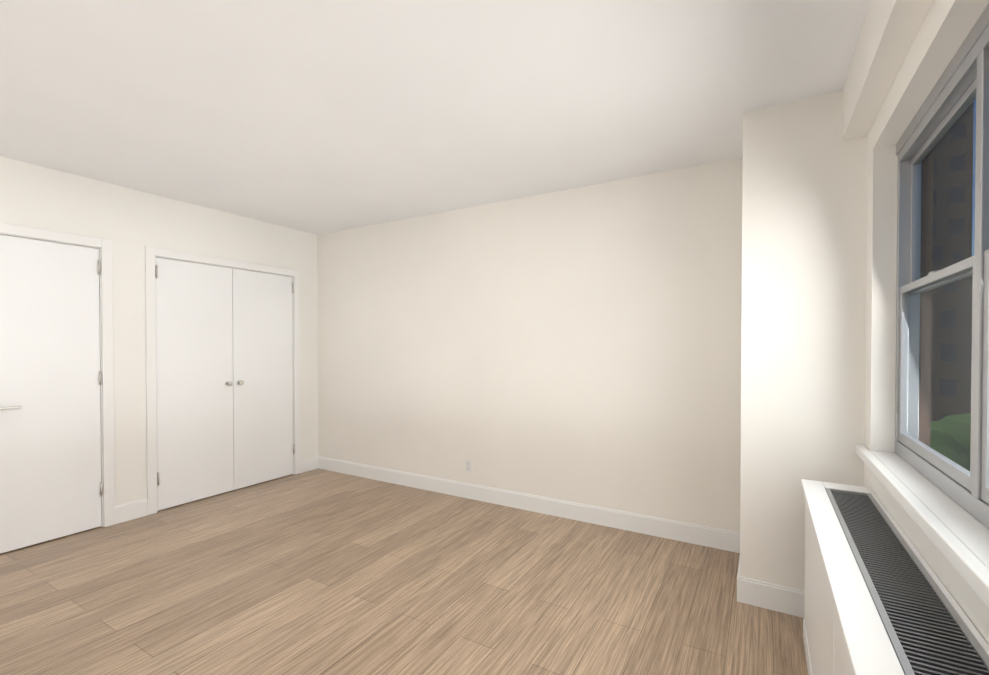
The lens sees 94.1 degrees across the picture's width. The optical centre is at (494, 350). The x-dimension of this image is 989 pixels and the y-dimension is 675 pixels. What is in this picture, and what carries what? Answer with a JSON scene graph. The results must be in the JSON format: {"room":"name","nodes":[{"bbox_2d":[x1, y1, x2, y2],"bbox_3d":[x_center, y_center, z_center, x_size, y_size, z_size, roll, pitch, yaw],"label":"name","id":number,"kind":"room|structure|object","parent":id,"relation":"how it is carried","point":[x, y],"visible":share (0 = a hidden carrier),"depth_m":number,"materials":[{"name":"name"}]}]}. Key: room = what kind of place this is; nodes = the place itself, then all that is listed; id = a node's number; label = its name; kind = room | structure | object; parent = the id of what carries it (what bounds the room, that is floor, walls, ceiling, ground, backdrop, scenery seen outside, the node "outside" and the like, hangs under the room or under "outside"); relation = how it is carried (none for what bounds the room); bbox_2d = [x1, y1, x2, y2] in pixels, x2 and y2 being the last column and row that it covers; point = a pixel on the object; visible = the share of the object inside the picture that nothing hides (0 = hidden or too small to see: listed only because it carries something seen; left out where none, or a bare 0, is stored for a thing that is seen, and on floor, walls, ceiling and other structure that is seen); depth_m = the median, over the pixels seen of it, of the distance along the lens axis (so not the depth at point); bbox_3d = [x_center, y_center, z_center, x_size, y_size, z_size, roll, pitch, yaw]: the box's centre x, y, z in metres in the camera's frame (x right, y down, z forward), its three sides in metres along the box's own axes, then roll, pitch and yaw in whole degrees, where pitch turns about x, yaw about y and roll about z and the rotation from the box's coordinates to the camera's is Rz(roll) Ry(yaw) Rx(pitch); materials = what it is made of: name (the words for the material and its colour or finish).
{"room":"empty bedroom","nodes":[
{"label":"empty bedroom","id":0,"kind":"room"},
{"bbox_2d":[0,156,317,526],"bbox_3d":[-3.492,0.036,2.873,0.140,2.660,5.600,0,1,30],"label":"wall","id":1,"kind":"structure","parent":0,"point":[131,224],"depth_m":3.73,"materials":[{"name":"paint"}]},
{"bbox_2d":[0,235,101,553],"bbox_3d":[-3.185,0.287,3.255,0.100,2.132,0.650,0,1,30],"label":"door","id":2,"kind":"structure","parent":1,"relation":"in","point":[50,444],"depth_m":3.28,"materials":[{"name":"paint"}]},
{"bbox_2d":[0,222,114,526],"bbox_3d":[-3.240,0.253,3.286,0.157,2.218,0.802,0,1,30],"label":"door frame","id":3,"kind":"structure","parent":1,"relation":"attached to","point":[106,386],"depth_m":3.55,"materials":[{"name":"paint"}]},
{"bbox_2d":[115,499,147,523],"bbox_3d":[-2.924,1.289,3.707,0.014,0.135,0.223,0,1,30],"label":"baseboard","id":4,"kind":"structure","parent":1,"relation":"attached to","point":[130,511],"depth_m":3.70,"materials":[{"name":"paint"}]},
{"bbox_2d":[145,246,300,514],"bbox_3d":[-2.558,0.239,4.452,0.157,2.218,1.453,0,1,30],"label":"door frame","id":5,"kind":"structure","parent":1,"relation":"attached to","point":[151,253],"depth_m":3.85,"materials":[{"name":"paint"}]},
{"bbox_2d":[155,257,293,510],"bbox_3d":[-2.504,0.273,4.420,0.099,2.132,1.303,0,1,30],"label":"closet door","id":6,"kind":"structure","parent":1,"relation":"in","point":[224,378],"depth_m":4.32,"materials":[{"name":"paint"}]},
{"bbox_2d":[301,456,317,472],"bbox_3d":[-2.073,1.272,5.162,0.014,0.135,0.242,0,1,30],"label":"baseboard","id":7,"kind":"structure","parent":1,"relation":"attached to","point":[309,464],"depth_m":5.15,"materials":[{"name":"paint"}]},
{"bbox_2d":[0,469,807,674],"bbox_3d":[-1.369,1.441,1.648,5.180,0.120,6.000,0,1,30],"label":"floor","id":8,"kind":"structure","parent":0,"point":[318,572],"depth_m":2.58,"materials":[{"name":"brown wood"}]},
{"bbox_2d":[740,91,866,590],"bbox_3d":[1.744,0.039,2.666,0.531,2.660,0.671,0,1,30],"label":"pillar","id":9,"kind":"structure","parent":8,"relation":"on","point":[804,176],"depth_m":2.38,"materials":[{"name":"paint"}]},
{"bbox_2d":[737,556,739,601],"bbox_3d":[1.502,1.300,2.806,0.014,0.135,0.671,0,1,30],"label":"baseboard","id":10,"kind":"structure","parent":9,"relation":"attached to","point":[738,587],"depth_m":2.52,"materials":[{"name":"paint"}]},
{"bbox_2d":[740,577,804,617],"bbox_3d":[1.571,1.305,2.385,0.531,0.135,0.014,0,1,30],"label":"baseboard","id":11,"kind":"structure","parent":9,"relation":"attached to","point":[775,597],"depth_m":2.44,"materials":[{"name":"paint"}]},
{"bbox_2d":[801,479,988,674],"bbox_3d":[0.785,1.013,0.778,0.264,0.756,3.222,0,1,30],"label":"radiator cover","id":12,"kind":"object","parent":8,"relation":"on","point":[879,599],"visible":1,"depth_m":1.25,"materials":[{"name":"metal"}]},
{"bbox_2d":[0,0,870,234],"bbox_3d":[-1.369,-1.339,1.615,5.180,0.120,6.000,0,1,30],"label":"ceiling","id":13,"kind":"structure","parent":0,"point":[317,117],"depth_m":2.28,"materials":[{"name":"paint"}]},
{"bbox_2d":[842,0,933,139],"bbox_3d":[0.518,-1.139,0.125,0.096,0.245,4.929,0,1,30],"label":"soffit","id":14,"kind":"structure","parent":13,"relation":"attached to","point":[889,31],"depth_m":1.70,"materials":[{"name":"paint"}]},
{"bbox_2d":[317,158,742,531],"bbox_3d":[0.096,0.021,4.135,5.180,2.660,0.200,0,1,30],"label":"wall","id":15,"kind":"structure","parent":0,"point":[580,345],"depth_m":3.78,"materials":[{"name":"paint"}]},
{"bbox_2d":[465,459,471,471],"bbox_3d":[-0.238,1.051,4.220,0.070,0.114,0.008,0,1,30],"label":"electrical outlet plate","id":16,"kind":"object","parent":15,"relation":"attached to","point":[468,465],"visible":1,"depth_m":4.22,"materials":[{"name":"white plastic"}]},
{"bbox_2d":[318,456,739,552],"bbox_3d":[-0.164,1.284,4.177,4.275,0.135,0.014,0,1,30],"label":"baseboard","id":17,"kind":"structure","parent":15,"relation":"attached to","point":[721,539],"depth_m":3.78,"materials":[{"name":"paint"}]},
{"bbox_2d":[864,0,988,644],"bbox_3d":[0.798,0.066,0.364,0.160,2.660,6.000,0,1,30],"label":"wall","id":18,"kind":"structure","parent":0,"point":[946,27],"depth_m":2.06,"materials":[{"name":"paint"}]},
{"bbox_2d":[855,444,988,607],"bbox_3d":[1.377,0.487,1.460,0.131,0.042,1.788,0,1,30],"label":"window sill","id":19,"kind":"structure","parent":18,"relation":"attached to","point":[957,535],"depth_m":1.30,"materials":[{"name":"wood"}]},
{"bbox_2d":[895,4,988,528],"bbox_3d":[1.432,-0.225,1.366,0.081,1.380,1.573,0,1,30],"label":"window","id":20,"kind":"structure","parent":18,"relation":"in","point":[962,82],"depth_m":1.50,"materials":[{"name":"silver metal"}]},
{"bbox_2d":[903,98,975,471],"bbox_3d":[1.431,-0.214,1.366,0.036,1.167,1.457,0,1,30],"label":"window panel","id":21,"kind":"object","parent":20,"relation":"attached to","point":[943,296],"visible":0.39,"depth_m":1.61,"materials":[{"name":"clear glass"}]},
{"bbox_2d":[919,149,933,446],"bbox_3d":[8.457,-0.086,13.261,0.040,2.660,95.600,0,1,30],"label":"wall","id":22,"kind":"structure","parent":0,"point":[924,370],"depth_m":2.00,"materials":[{"name":"brown brick"}]},
{"label":"outside","id":23,"kind":"structure","parent":0,"visible":0},
{"bbox_3d":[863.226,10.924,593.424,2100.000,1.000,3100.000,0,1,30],"label":"ground","id":24,"kind":"structure","parent":23,"visible":0},
{"bbox_2d":[930,420,970,470],"bbox_3d":[31.062,11.003,32.617,6.348,12.028,7.456,0,1,30],"label":"bush","id":25,"kind":"object","parent":24,"relation":"on","point":[942,449],"depth_m":31.46,"materials":[{"name":"green plant"}]},
{"bbox_2d":[931,245,972,421],"bbox_3d":[41.211,3.640,43.446,5.000,26.500,8.000,0,1,30],"label":"building","id":26,"kind":"structure","parent":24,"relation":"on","point":[941,326],"depth_m":39.83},
{"bbox_2d":[933,101,973,262],"bbox_3d":[44.848,-13.166,48.066,5.000,60.000,8.000,0,1,30],"label":"building","id":27,"kind":"structure","parent":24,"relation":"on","point":[960,179],"depth_m":43.92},
{"bbox_2d":[939,413,970,425],"bbox_3d":[37.875,10.899,34.861,7.718,12.184,6.850,0,1,30],"label":"bush","id":28,"kind":"object","parent":24,"relation":"on","point":[967,420],"depth_m":35.34,"materials":[{"name":"green plant"}]}
]}

